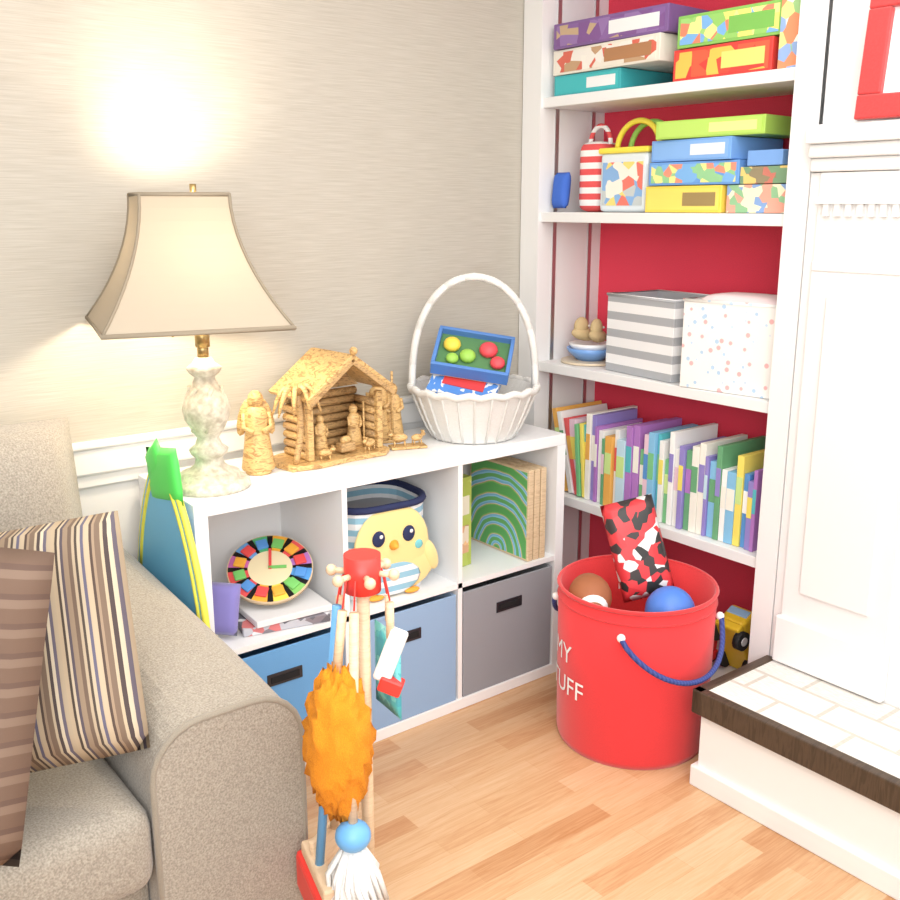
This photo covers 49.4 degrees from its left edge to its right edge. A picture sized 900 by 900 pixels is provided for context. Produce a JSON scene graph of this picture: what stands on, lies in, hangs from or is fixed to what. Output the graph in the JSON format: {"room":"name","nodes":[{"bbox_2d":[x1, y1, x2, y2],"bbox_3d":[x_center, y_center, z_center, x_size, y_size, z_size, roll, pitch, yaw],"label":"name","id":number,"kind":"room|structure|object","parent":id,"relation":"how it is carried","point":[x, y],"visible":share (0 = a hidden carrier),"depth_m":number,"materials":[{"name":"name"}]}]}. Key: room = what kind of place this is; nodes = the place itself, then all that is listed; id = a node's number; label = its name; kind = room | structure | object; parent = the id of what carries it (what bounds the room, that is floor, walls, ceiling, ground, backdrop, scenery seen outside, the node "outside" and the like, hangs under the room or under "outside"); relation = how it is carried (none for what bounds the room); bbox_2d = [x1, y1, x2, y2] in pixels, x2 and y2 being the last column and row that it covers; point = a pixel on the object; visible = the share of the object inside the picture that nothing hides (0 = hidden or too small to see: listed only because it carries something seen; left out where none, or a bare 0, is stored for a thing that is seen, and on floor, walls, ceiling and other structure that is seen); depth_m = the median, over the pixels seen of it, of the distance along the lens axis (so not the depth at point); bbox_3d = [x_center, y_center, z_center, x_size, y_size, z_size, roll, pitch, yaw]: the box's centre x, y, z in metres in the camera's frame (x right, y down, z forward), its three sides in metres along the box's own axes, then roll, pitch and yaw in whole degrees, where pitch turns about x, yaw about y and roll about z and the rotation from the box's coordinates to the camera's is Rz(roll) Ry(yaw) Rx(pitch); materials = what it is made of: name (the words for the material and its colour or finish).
{"room":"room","nodes":[
{"label":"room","id":0,"kind":"room"},
{"bbox_2d":[0,0,524,560],"bbox_3d":[-1.651,-0.274,2.009,5.700,2.600,0.120,-11,18,-37],"label":"wall","id":1,"kind":"structure","parent":0,"point":[367,153],"depth_m":2.71,"materials":[{"name":"beige paint"}]},
{"bbox_2d":[72,395,425,488],"bbox_3d":[-1.802,0.202,1.908,5.200,0.125,0.030,-11,18,-37],"label":"trim","id":2,"kind":"structure","parent":1,"relation":"attached to","point":[106,461],"depth_m":2.63,"materials":[{"name":"white paint"}]},
{"bbox_2d":[306,671,895,899],"bbox_3d":[-0.050,1.512,0.343,5.700,0.060,5.320,-11,18,-37],"label":"floor","id":3,"kind":"structure","parent":0,"point":[486,799],"depth_m":2.47,"materials":[{"name":"brown wood"}]},
{"bbox_2d":[0,417,307,899],"bbox_3d":[-1.521,0.633,1.585,2.405,1.050,0.945,-11,18,-37],"label":"sofa","id":4,"kind":"object","parent":3,"relation":"on","point":[215,807],"visible":0.66,"depth_m":1.88,"materials":[{"name":"beige fabric"}]},
{"bbox_2d":[0,547,54,866],"bbox_3d":[-0.889,0.391,1.572,0.498,0.501,0.239,1,14,5],"label":"throw pillow","id":5,"kind":"object","parent":4,"relation":"on","point":[25,575],"visible":1,"depth_m":1.53,"materials":[{"name":"fabric"}]},
{"bbox_2d":[0,510,149,772],"bbox_3d":[-0.802,0.367,1.794,0.496,0.461,0.272,-2,14,-8],"label":"striped throw pillow","id":6,"kind":"object","parent":4,"relation":"on","point":[91,705],"visible":0.77,"depth_m":1.74,"materials":[{"name":"fabric"}]},
{"bbox_2d":[138,438,210,628],"bbox_3d":[-0.709,0.441,2.508,0.031,0.965,0.448,-11,18,-37],"label":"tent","id":7,"kind":"object","parent":3,"relation":"on","point":[167,549],"visible":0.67,"depth_m":2.40,"materials":[{"name":"blue fabric"}]},
{"bbox_2d":[296,548,407,899],"bbox_3d":[-0.170,0.632,1.876,0.254,0.905,0.266,-11,18,-37],"label":"toy cleaning set","id":8,"kind":"object","parent":3,"relation":"on","point":[339,862],"visible":1,"depth_m":1.79,"materials":[{"name":"brown wood"}]},
{"bbox_2d":[138,423,565,765],"bbox_3d":[-0.235,0.405,2.964,1.250,0.820,0.358,-11,18,-37],"label":"cube storage shelf","id":9,"kind":"object","parent":3,"relation":"on","point":[308,507],"visible":0.35,"depth_m":2.86,"materials":[{"name":"white laminate"}]},
{"bbox_2d":[85,184,296,496],"bbox_3d":[-0.640,-0.261,2.386,0.432,0.750,0.432,-6,15,-23],"label":"table lamp","id":10,"kind":"object","parent":9,"relation":"on","point":[183,266],"visible":1,"depth_m":2.23,"materials":[{"name":"beige fabric"}]},
{"bbox_2d":[212,582,240,635],"bbox_3d":[-0.594,0.415,2.561,0.090,0.129,0.065,3,14,11],"label":"cup","id":11,"kind":"object","parent":9,"relation":"on","point":[226,596],"visible":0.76,"depth_m":2.54,"materials":[{"name":"purple plastic"}]},
{"bbox_2d":[236,390,274,475],"bbox_3d":[-0.516,-0.049,2.619,0.101,0.225,0.070,-4,15,-17],"label":"angel figurine","id":12,"kind":"object","parent":9,"relation":"on","point":[255,419],"visible":1,"depth_m":2.60,"materials":[{"name":"yellow wood"}]},
{"bbox_2d":[238,587,331,636],"bbox_3d":[-0.470,0.439,2.703,0.251,0.042,0.214,-7,16,-25],"label":"books","id":13,"kind":"object","parent":9,"relation":"on","point":[308,608],"visible":0.62,"depth_m":2.64,"materials":[{"name":"white paper"}]},
{"bbox_2d":[227,535,312,604],"bbox_3d":[-0.498,0.331,2.712,0.236,0.132,0.209,0,14,-1],"label":"clock","id":14,"kind":"object","parent":13,"relation":"on","point":[269,569],"visible":0.97,"depth_m":2.70,"materials":[{"name":"multicoloured wood"}]},
{"bbox_2d":[238,627,343,720],"bbox_3d":[-0.542,0.661,2.765,0.371,0.347,0.335,-11,18,-37],"label":"storage bin","id":15,"kind":"object","parent":9,"relation":"on","point":[290,667],"visible":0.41,"depth_m":2.64,"materials":[{"name":"blue fabric"}]},
{"bbox_2d":[269,347,396,471],"bbox_3d":[-0.356,-0.135,2.757,0.383,0.326,0.212,-12,19,-40],"label":"nativity stable","id":16,"kind":"object","parent":9,"relation":"on","point":[324,426],"visible":0.98,"depth_m":2.76,"materials":[{"name":"yellow wood"}]},
{"bbox_2d":[366,371,403,442],"bbox_3d":[-0.199,-0.132,2.966,0.123,0.220,0.066,-3,14,-13],"label":"figurine","id":17,"kind":"object","parent":9,"relation":"on","point":[392,405],"visible":0.46,"depth_m":2.96,"materials":[{"name":"yellow wood"}]},
{"bbox_2d":[347,479,437,601],"bbox_3d":[-0.235,0.263,2.916,0.320,0.281,0.312,-9,17,-33],"label":"storage bin","id":18,"kind":"object","parent":9,"relation":"on","point":[386,517],"visible":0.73,"depth_m":2.83,"materials":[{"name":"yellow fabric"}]},
{"bbox_2d":[387,430,427,450],"bbox_3d":[-0.127,-0.034,2.911,0.123,0.056,0.050,-4,15,-17],"label":"figurine","id":19,"kind":"object","parent":9,"relation":"on","point":[398,437],"visible":1,"depth_m":2.90,"materials":[{"name":"yellow wood"}]},
{"bbox_2d":[370,592,455,729],"bbox_3d":[-0.228,0.602,3.003,0.371,0.347,0.335,-11,18,-37],"label":"storage bin","id":20,"kind":"object","parent":9,"relation":"in","point":[428,655],"visible":0.46,"depth_m":2.92,"materials":[{"name":"blue fabric"}]},
{"bbox_2d":[462,474,471,566],"bbox_3d":[0.010,0.225,3.051,0.062,0.290,0.105,13,19,42],"label":"book","id":21,"kind":"object","parent":9,"relation":"on","point":[467,479],"visible":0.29,"depth_m":3.05,"materials":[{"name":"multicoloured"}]},
{"bbox_2d":[407,273,540,444],"bbox_3d":[0.073,-0.291,3.020,0.416,0.503,0.416,0,14,0],"label":"wicker basket","id":22,"kind":"object","parent":9,"relation":"on","point":[468,418],"visible":0.88,"depth_m":2.95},
{"bbox_2d":[426,374,500,395],"bbox_3d":[0.048,-0.206,3.033,0.226,0.146,0.153,3,14,12],"label":"toy box","id":23,"kind":"object","parent":22,"relation":"in","point":[437,383],"visible":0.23,"depth_m":3.00,"materials":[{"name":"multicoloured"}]},
{"bbox_2d":[430,325,514,385],"bbox_3d":[0.071,-0.295,3.045,0.257,0.170,0.165,1,14,6],"label":"crate","id":24,"kind":"object","parent":22,"relation":"in","point":[457,352],"visible":1,"depth_m":3.02,"materials":[{"name":"blue plastic"}]},
{"bbox_2d":[470,459,533,561],"bbox_3d":[0.165,0.182,3.200,0.023,0.300,0.290,-11,18,-37],"label":"puzzle","id":25,"kind":"object","parent":9,"relation":"in","point":[502,492],"visible":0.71,"depth_m":3.17,"materials":[{"name":"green wood"}]},
{"bbox_2d":[462,563,551,696],"bbox_3d":[0.087,0.542,3.241,0.371,0.347,0.335,-11,18,-37],"label":"storage bin","id":26,"kind":"object","parent":9,"relation":"in","point":[506,619],"visible":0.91,"depth_m":3.11,"materials":[{"name":"grey fabric"}]},
{"bbox_2d":[495,457,539,559],"bbox_3d":[0.186,0.178,3.216,0.023,0.300,0.290,-11,18,-37],"label":"puzzle","id":27,"kind":"object","parent":9,"relation":"in","point":[536,499],"visible":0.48,"depth_m":3.11,"materials":[{"name":"brown wood"}]},
{"bbox_2d":[502,456,546,557],"bbox_3d":[0.208,0.174,3.232,0.023,0.300,0.290,-11,18,-37],"label":"puzzle","id":28,"kind":"object","parent":9,"relation":"in","point":[543,470],"visible":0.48,"depth_m":3.12,"materials":[{"name":"brown wood"}]},
{"bbox_2d":[552,554,724,769],"bbox_3d":[0.537,0.607,2.866,0.458,0.475,0.557,-11,18,-37],"label":"storage bin","id":29,"kind":"object","parent":3,"relation":"on","point":[627,676],"visible":0.87,"depth_m":2.69,"materials":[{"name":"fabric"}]},
{"bbox_2d":[569,573,611,607],"bbox_3d":[0.397,0.415,2.777,0.141,0.125,0.150,-12,19,-41],"label":"football","id":30,"kind":"object","parent":29,"relation":"in","point":[590,587],"visible":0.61,"depth_m":2.73,"materials":[{"name":"leather"}]},
{"bbox_2d":[600,494,673,602],"bbox_3d":[0.542,0.284,2.829,0.214,0.307,0.101,-1,14,-3],"label":"box","id":31,"kind":"object","parent":29,"relation":"in","point":[632,527],"visible":0.96,"depth_m":2.80,"materials":[{"name":"red cardboard"}]},
{"bbox_2d":[645,586,694,611],"bbox_3d":[0.616,0.451,2.740,0.140,0.140,0.140,-11,18,-37],"label":"ball","id":32,"kind":"object","parent":29,"relation":"in","point":[665,598],"visible":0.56,"depth_m":2.70,"materials":[{"name":"blue plastic"}]},
{"bbox_2d":[518,0,832,679],"bbox_3d":[0.695,-0.508,3.049,0.308,2.550,1.082,-11,18,-37],"label":"built-in bookcase","id":33,"kind":"object","parent":3,"relation":"on","point":[571,256],"visible":0.44,"depth_m":3.15,"materials":[{"name":"white paint"}]},
{"bbox_2d":[552,172,570,207],"bbox_3d":[0.368,-0.858,3.234,0.045,0.114,0.062,-11,18,-37],"label":"pouch","id":34,"kind":"object","parent":33,"relation":"on","point":[562,181],"visible":1,"depth_m":3.22,"materials":[{"name":"blue fabric"}]},
{"bbox_2d":[564,414,586,493],"bbox_3d":[0.492,0.007,3.425,0.196,0.263,0.083,-11,18,-37],"label":"book","id":35,"kind":"object","parent":33,"relation":"on","point":[566,420],"visible":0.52,"depth_m":3.37,"materials":[{"name":"red paper"}]},
{"bbox_2d":[552,400,601,490],"bbox_3d":[0.471,-0.018,3.474,0.227,0.288,0.091,-11,18,-37],"label":"book","id":36,"kind":"object","parent":33,"relation":"in","point":[554,410],"visible":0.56,"depth_m":3.41,"materials":[{"name":"orange paper"}]},
{"bbox_2d":[569,416,586,492],"bbox_3d":[0.514,0.007,3.427,0.232,0.261,0.052,-11,18,-37],"label":"book","id":37,"kind":"object","parent":33,"relation":"on","point":[573,421],"visible":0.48,"depth_m":3.35,"materials":[{"name":"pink paper"}]},
{"bbox_2d":[574,422,584,495],"bbox_3d":[0.517,0.019,3.396,0.219,0.250,0.036,-11,18,-37],"label":"book","id":38,"kind":"object","parent":33,"relation":"on","point":[576,426],"visible":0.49,"depth_m":3.33,"materials":[{"name":"green paper"}]},
{"bbox_2d":[557,403,607,492],"bbox_3d":[0.486,-0.009,3.452,0.232,0.281,0.088,-11,18,-37],"label":"book","id":39,"kind":"object","parent":33,"relation":"on","point":[561,415],"visible":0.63,"depth_m":3.39,"materials":[{"name":"white paper"}]},
{"bbox_2d":[561,340,605,365],"bbox_3d":[0.480,-0.335,3.351,0.200,0.066,0.200,-11,18,-37],"label":"bowls","id":40,"kind":"object","parent":33,"relation":"on","point":[585,353],"visible":0.8,"depth_m":3.30,"materials":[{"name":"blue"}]},
{"bbox_2d":[572,317,590,340],"bbox_3d":[0.463,-0.416,3.361,0.109,0.084,0.049,-7,16,-26],"label":"figurine","id":41,"kind":"object","parent":40,"relation":"on","point":[581,330],"visible":0.91,"depth_m":3.33,"materials":[{"name":"beige wood"}]},
{"bbox_2d":[589,319,606,342],"bbox_3d":[0.501,-0.404,3.313,0.049,0.084,0.109,11,18,37],"label":"figurine","id":42,"kind":"object","parent":40,"relation":"on","point":[596,334],"visible":1,"depth_m":3.28,"materials":[{"name":"beige wood"}]},
{"bbox_2d":[580,422,586,496],"bbox_3d":[0.525,0.021,3.378,0.201,0.254,0.034,-11,18,-37],"label":"book","id":43,"kind":"object","parent":33,"relation":"on","point":[582,448],"visible":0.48,"depth_m":3.31,"materials":[{"name":"yellow paper"}]},
{"bbox_2d":[581,424,585,496],"bbox_3d":[0.543,0.023,3.389,0.222,0.254,0.020,-11,18,-37],"label":"book","id":44,"kind":"object","parent":33,"relation":"on","point":[584,424],"visible":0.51,"depth_m":3.30,"materials":[{"name":"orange paper"}]},
{"bbox_2d":[579,123,614,211],"bbox_3d":[0.488,-0.920,3.194,0.100,0.278,0.120,13,19,42],"label":"tote bag","id":45,"kind":"object","parent":33,"relation":"on","point":[590,158],"visible":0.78,"depth_m":3.15,"materials":[{"name":"red fabric"}]},
{"bbox_2d":[600,438,604,504],"bbox_3d":[0.595,0.056,3.315,0.233,0.226,0.012,-11,18,-37],"label":"book","id":46,"kind":"object","parent":33,"relation":"in","point":[603,439],"visible":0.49,"depth_m":3.24,"materials":[{"name":"green paper"}]},
{"bbox_2d":[603,434,614,504],"bbox_3d":[0.603,0.056,3.292,0.217,0.237,0.030,-11,18,-37],"label":"book","id":47,"kind":"object","parent":33,"relation":"in","point":[610,439],"visible":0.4,"depth_m":3.22,"materials":[{"name":"orange paper"}]},
{"bbox_2d":[584,405,637,499],"bbox_3d":[0.553,0.006,3.365,0.231,0.297,0.020,-11,18,-37],"label":"book","id":48,"kind":"object","parent":33,"relation":"in","point":[589,424],"visible":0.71,"depth_m":3.30,"materials":[{"name":"white paper"}]},
{"bbox_2d":[554,67,672,95],"bbox_3d":[0.518,-1.161,3.119,0.242,0.062,0.285,-11,18,-37],"label":"board game box","id":49,"kind":"object","parent":33,"relation":"on","point":[614,78],"visible":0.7,"depth_m":3.02,"materials":[{"name":"teal cardboard"}]},
{"bbox_2d":[553,32,678,76],"bbox_3d":[0.565,-1.215,3.043,0.252,0.075,0.450,-10,17,-35],"label":"board game box","id":50,"kind":"object","parent":49,"relation":"on","point":[655,51],"visible":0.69,"depth_m":2.93,"materials":[{"name":"beige cardboard"}]},
{"bbox_2d":[554,3,708,50],"bbox_3d":[0.570,-1.288,3.018,0.252,0.075,0.455,-11,18,-38],"label":"board game box","id":51,"kind":"object","parent":50,"relation":"on","point":[664,18],"visible":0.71,"depth_m":2.90,"materials":[{"name":"purple cardboard"}]},
{"bbox_2d":[590,408,637,499],"bbox_3d":[0.560,0.013,3.346,0.203,0.294,0.018,-11,18,-37],"label":"book","id":52,"kind":"object","parent":33,"relation":"in","point":[631,413],"visible":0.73,"depth_m":3.30,"materials":[{"name":"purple paper"}]},
{"bbox_2d":[593,418,642,501],"bbox_3d":[0.572,0.032,3.339,0.223,0.260,0.012,-11,18,-37],"label":"book","id":53,"kind":"object","parent":33,"relation":"in","point":[632,421],"visible":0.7,"depth_m":3.28,"materials":[{"name":"purple paper"}]},
{"bbox_2d":[597,422,641,502],"bbox_3d":[0.581,0.042,3.324,0.205,0.248,0.022,-11,18,-37],"label":"book","id":54,"kind":"object","parent":33,"relation":"in","point":[605,432],"visible":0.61,"depth_m":3.26,"materials":[{"name":"white paper"}]},
{"bbox_2d":[614,438,625,502],"bbox_3d":[0.633,0.068,3.249,0.207,0.234,0.035,-11,18,-37],"label":"book","id":55,"kind":"object","parent":33,"relation":"in","point":[621,443],"visible":0.3,"depth_m":3.18,"materials":[{"name":"blue paper"}]},
{"bbox_2d":[613,427,626,502],"bbox_3d":[0.636,0.045,3.282,0.234,0.262,0.018,-11,18,-37],"label":"book","id":56,"kind":"object","parent":33,"relation":"in","point":[621,433],"visible":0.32,"depth_m":3.20,"materials":[{"name":"white paper"}]},
{"bbox_2d":[599,117,662,211],"bbox_3d":[0.609,-0.894,3.075,0.210,0.284,0.200,-11,18,-39],"label":"tote","id":57,"kind":"object","parent":33,"relation":"on","point":[625,170],"visible":0.69,"depth_m":3.02,"materials":[{"name":"white"}]},
{"bbox_2d":[638,449,643,496],"bbox_3d":[0.689,0.090,3.191,0.194,0.218,0.022,-11,18,-37],"label":"book","id":58,"kind":"object","parent":33,"relation":"in","point":[642,450],"visible":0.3,"depth_m":3.13,"materials":[{"name":"green paper"}]},
{"bbox_2d":[642,434,648,495],"bbox_3d":[0.694,0.070,3.162,0.195,0.272,0.018,-11,18,-37],"label":"book","id":59,"kind":"object","parent":33,"relation":"in","point":[646,443],"visible":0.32,"depth_m":3.09,"materials":[{"name":"pink paper"}]},
{"bbox_2d":[624,418,667,499],"bbox_3d":[0.649,0.049,3.216,0.193,0.286,0.025,-11,18,-37],"label":"book","id":60,"kind":"object","parent":33,"relation":"in","point":[630,429],"visible":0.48,"depth_m":3.15,"materials":[{"name":"purple paper"}]},
{"bbox_2d":[631,417,681,497],"bbox_3d":[0.675,0.050,3.202,0.206,0.292,0.025,-11,18,-37],"label":"book","id":61,"kind":"object","parent":33,"relation":"in","point":[640,430],"visible":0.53,"depth_m":3.14,"materials":[{"name":"purple paper"}]},
{"bbox_2d":[605,289,709,382],"bbox_3d":[0.680,-0.368,3.104,0.228,0.249,0.306,-9,16,-31],"label":"storage box","id":62,"kind":"object","parent":33,"relation":"on","point":[645,328],"visible":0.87,"depth_m":3.03,"materials":[{"name":"white cardboard"}]},
{"bbox_2d":[656,438,669,521],"bbox_3d":[0.745,0.083,3.128,0.226,0.263,0.018,-11,18,-37],"label":"book","id":63,"kind":"object","parent":33,"relation":"in","point":[664,452],"visible":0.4,"depth_m":3.05,"materials":[{"name":"white paper"}]},
{"bbox_2d":[662,459,668,522],"bbox_3d":[0.756,0.115,3.120,0.210,0.206,0.018,-11,18,-37],"label":"book","id":64,"kind":"object","parent":33,"relation":"in","point":[667,460],"visible":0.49,"depth_m":3.06,"materials":[{"name":"green paper"}]},
{"bbox_2d":[646,423,697,505],"bbox_3d":[0.712,0.068,3.146,0.212,0.283,0.025,-11,18,-37],"label":"book","id":65,"kind":"object","parent":33,"relation":"in","point":[653,436],"visible":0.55,"depth_m":3.08,"materials":[{"name":"blue paper"}]},
{"bbox_2d":[672,448,679,525],"bbox_3d":[0.789,0.101,3.089,0.232,0.247,0.022,-11,18,-37],"label":"book","id":66,"kind":"object","parent":33,"relation":"in","point":[677,449],"visible":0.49,"depth_m":3.02,"materials":[{"name":"white paper"}]},
{"bbox_2d":[655,425,700,509],"bbox_3d":[0.733,0.072,3.138,0.206,0.280,0.012,-11,18,-37],"label":"book","id":67,"kind":"object","parent":33,"relation":"in","point":[667,435],"visible":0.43,"depth_m":3.06,"materials":[{"name":"teal paper"}]},
{"bbox_2d":[645,185,727,212],"bbox_3d":[0.761,-0.743,2.903,0.232,0.075,0.275,-11,18,-37],"label":"box","id":68,"kind":"object","parent":33,"relation":"on","point":[703,198],"visible":0.76,"depth_m":2.82,"materials":[{"name":"yellow cardboard"}]},
{"bbox_2d":[649,159,755,185],"bbox_3d":[0.778,-0.808,2.864,0.231,0.065,0.310,-11,18,-39],"label":"box","id":69,"kind":"object","parent":68,"relation":"on","point":[715,172],"visible":0.67,"depth_m":2.78,"materials":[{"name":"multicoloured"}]},
{"bbox_2d":[651,136,782,162],"bbox_3d":[0.775,-0.871,2.852,0.232,0.060,0.290,-10,17,-35],"label":"box","id":70,"kind":"object","parent":69,"relation":"on","point":[725,147],"visible":0.79,"depth_m":2.75,"materials":[{"name":"blue cardboard"}]},
{"bbox_2d":[656,114,791,140],"bbox_3d":[0.802,-0.917,2.801,0.227,0.050,0.355,-12,19,-40],"label":"box","id":71,"kind":"object","parent":70,"relation":"on","point":[758,125],"visible":0.71,"depth_m":2.69,"materials":[{"name":"green cardboard"}]},
{"bbox_2d":[682,449,692,529],"bbox_3d":[0.809,0.108,3.051,0.216,0.252,0.022,-11,18,-37],"label":"book","id":72,"kind":"object","parent":33,"relation":"in","point":[689,452],"visible":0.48,"depth_m":2.98,"materials":[{"name":"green paper"}]},
{"bbox_2d":[666,423,717,524],"bbox_3d":[0.764,0.075,3.090,0.211,0.298,0.018,-11,18,-37],"label":"book","id":73,"kind":"object","parent":33,"relation":"in","point":[678,438],"visible":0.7,"depth_m":3.04,"materials":[{"name":"white paper"}]},
{"bbox_2d":[688,444,700,532],"bbox_3d":[0.824,0.104,3.029,0.221,0.270,0.025,-11,18,-37],"label":"book","id":74,"kind":"object","parent":33,"relation":"in","point":[696,449],"visible":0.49,"depth_m":2.96,"materials":[{"name":"white paper"}]},
{"bbox_2d":[675,436,725,528],"bbox_3d":[0.786,0.100,3.059,0.214,0.263,0.018,-11,18,-37],"label":"book","id":75,"kind":"object","parent":33,"relation":"in","point":[683,448],"visible":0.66,"depth_m":2.99,"materials":[{"name":"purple paper"}]},
{"bbox_2d":[701,454,716,535],"bbox_3d":[0.851,0.123,2.999,0.226,0.247,0.012,-11,18,-37],"label":"book","id":76,"kind":"object","parent":33,"relation":"in","point":[710,458],"visible":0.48,"depth_m":2.93,"materials":[{"name":"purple paper"}]},
{"bbox_2d":[706,460,716,537],"bbox_3d":[0.867,0.133,2.988,0.220,0.235,0.025,-11,18,-37],"label":"book","id":77,"kind":"object","parent":33,"relation":"in","point":[711,496],"visible":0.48,"depth_m":2.92,"materials":[{"name":"blue paper"}]},
{"bbox_2d":[712,640,717,661],"bbox_3d":[0.746,0.613,3.128,0.200,0.133,0.120,13,19,42],"label":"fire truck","id":78,"kind":"object","parent":33,"relation":"on","point":[715,650],"visible":0.04,"depth_m":3.08,"materials":[{"name":"red"}]},
{"bbox_2d":[695,434,747,534],"bbox_3d":[0.833,0.103,3.004,0.203,0.284,0.022,-11,18,-37],"label":"book","id":79,"kind":"object","parent":33,"relation":"in","point":[708,448],"visible":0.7,"depth_m":2.94,"materials":[{"name":"white paper"}]},
{"bbox_2d":[673,36,778,81],"bbox_3d":[0.829,-1.076,2.730,0.242,0.085,0.325,-11,18,-37],"label":"board game box","id":80,"kind":"object","parent":33,"relation":"on","point":[758,54],"visible":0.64,"depth_m":2.64,"materials":[{"name":"red cardboard"}]},
{"bbox_2d":[677,0,781,49],"bbox_3d":[0.836,-1.158,2.700,0.242,0.085,0.330,-11,18,-39],"label":"board game box","id":81,"kind":"object","parent":80,"relation":"on","point":[763,19],"visible":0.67,"depth_m":2.62,"materials":[{"name":"green cardboard"}]},
{"bbox_2d":[718,465,737,541],"bbox_3d":[0.885,0.149,2.951,0.207,0.220,0.018,-11,18,-37],"label":"book","id":82,"kind":"object","parent":33,"relation":"in","point":[724,471],"visible":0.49,"depth_m":2.89,"materials":[{"name":"white paper"}]},
{"bbox_2d":[680,292,776,398],"bbox_3d":[0.856,-0.314,2.835,0.208,0.275,0.306,-14,19,-43],"label":"storage box","id":83,"kind":"object","parent":33,"relation":"on","point":[728,338],"visible":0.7,"depth_m":2.77,"materials":[{"name":"white"}]},
{"bbox_2d":[723,469,736,543],"bbox_3d":[0.907,0.154,2.937,0.226,0.217,0.030,-11,18,-37],"label":"book","id":84,"kind":"object","parent":33,"relation":"in","point":[732,475],"visible":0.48,"depth_m":2.87,"materials":[{"name":"blue paper"}]},
{"bbox_2d":[714,605,751,668],"bbox_3d":[0.918,0.588,3.057,0.226,0.212,0.120,-11,18,-37],"label":"dump truck","id":85,"kind":"object","parent":33,"relation":"on","point":[737,619],"visible":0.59,"depth_m":3.00,"materials":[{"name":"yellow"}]},
{"bbox_2d":[712,436,765,539],"bbox_3d":[0.877,0.112,2.961,0.222,0.287,0.018,-11,18,-37],"label":"book","id":86,"kind":"object","parent":33,"relation":"in","point":[727,456],"visible":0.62,"depth_m":2.90,"materials":[{"name":"green paper"}]},
{"bbox_2d":[740,471,754,547],"bbox_3d":[0.940,0.161,2.901,0.222,0.222,0.018,-11,18,-37],"label":"book","id":87,"kind":"object","parent":33,"relation":"in","point":[748,476],"visible":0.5,"depth_m":2.83,"materials":[{"name":"blue paper"}]},
{"bbox_2d":[732,449,764,546],"bbox_3d":[0.911,0.136,2.899,0.192,0.272,0.022,-11,18,-37],"label":"book","id":88,"kind":"object","parent":33,"relation":"in","point":[752,461],"visible":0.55,"depth_m":2.84,"materials":[{"name":"yellow paper"}]},
{"bbox_2d":[744,480,753,549],"bbox_3d":[0.936,0.176,2.876,0.197,0.205,0.018,-11,18,-37],"label":"book","id":89,"kind":"object","parent":33,"relation":"in","point":[751,483],"visible":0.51,"depth_m":2.82,"materials":[{"name":"purple paper"}]},
{"bbox_2d":[726,184,785,212],"bbox_3d":[0.910,-0.695,2.711,0.200,0.075,0.200,-11,18,-37],"label":"game box","id":90,"kind":"object","parent":33,"relation":"on","point":[758,198],"visible":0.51,"depth_m":2.65,"materials":[{"name":"multicoloured cardboard"}]},
{"bbox_2d":[740,165,787,183],"bbox_3d":[0.922,-0.751,2.680,0.200,0.045,0.160,-11,18,-37],"label":"game box","id":91,"kind":"object","parent":90,"relation":"on","point":[757,174],"visible":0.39,"depth_m":2.62,"materials":[{"name":"multicoloured cardboard"}]},
{"bbox_2d":[747,149,788,165],"bbox_3d":[0.919,-0.796,2.674,0.200,0.040,0.110,-11,18,-37],"label":"game box","id":92,"kind":"object","parent":91,"relation":"on","point":[773,157],"visible":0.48,"depth_m":2.61,"materials":[{"name":"blue cardboard"}]},
{"bbox_2d":[749,468,762,551],"bbox_3d":[0.948,0.161,2.860,0.207,0.242,0.012,-11,18,-37],"label":"book","id":93,"kind":"object","parent":33,"relation":"in","point":[758,476],"visible":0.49,"depth_m":2.80,"materials":[{"name":"purple paper"}]},
{"bbox_2d":[777,0,800,68],"bbox_3d":[0.956,-1.144,2.538,0.240,0.310,0.060,-11,18,-37],"label":"board game box","id":94,"kind":"object","parent":33,"relation":"on","point":[790,12],"visible":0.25,"depth_m":2.48,"materials":[{"name":"multicoloured cardboard"}]},
{"bbox_2d":[689,655,899,899],"bbox_3d":[1.423,0.945,1.910,0.333,0.283,2.118,-11,18,-37],"label":"hearth","id":95,"kind":"object","parent":3,"relation":"on","point":[814,761],"visible":0.98,"depth_m":2.41,"materials":[{"name":"white paint"}]},
{"bbox_2d":[772,119,899,702],"bbox_3d":[1.552,0.090,1.794,0.073,1.427,2.108,-11,18,-37],"label":"fireplace mantel","id":96,"kind":"object","parent":95,"relation":"on","point":[832,626],"visible":1,"depth_m":2.46,"materials":[{"name":"white paint"}]},
{"bbox_2d":[854,0,899,120],"bbox_3d":[1.084,-0.891,2.148,0.052,0.300,0.360,-12,18,-39],"label":"picture frame","id":97,"kind":"object","parent":96,"relation":"on","point":[878,98],"visible":1,"depth_m":2.25,"materials":[{"name":"red paint"}]},
{"bbox_2d":[770,0,899,708],"bbox_3d":[2.035,-0.154,1.528,0.500,2.600,5.200,-11,18,-37],"label":"wall","id":98,"kind":"structure","parent":0,"point":[849,17],"depth_m":2.46,"materials":[{"name":"white paint"}]}
]}

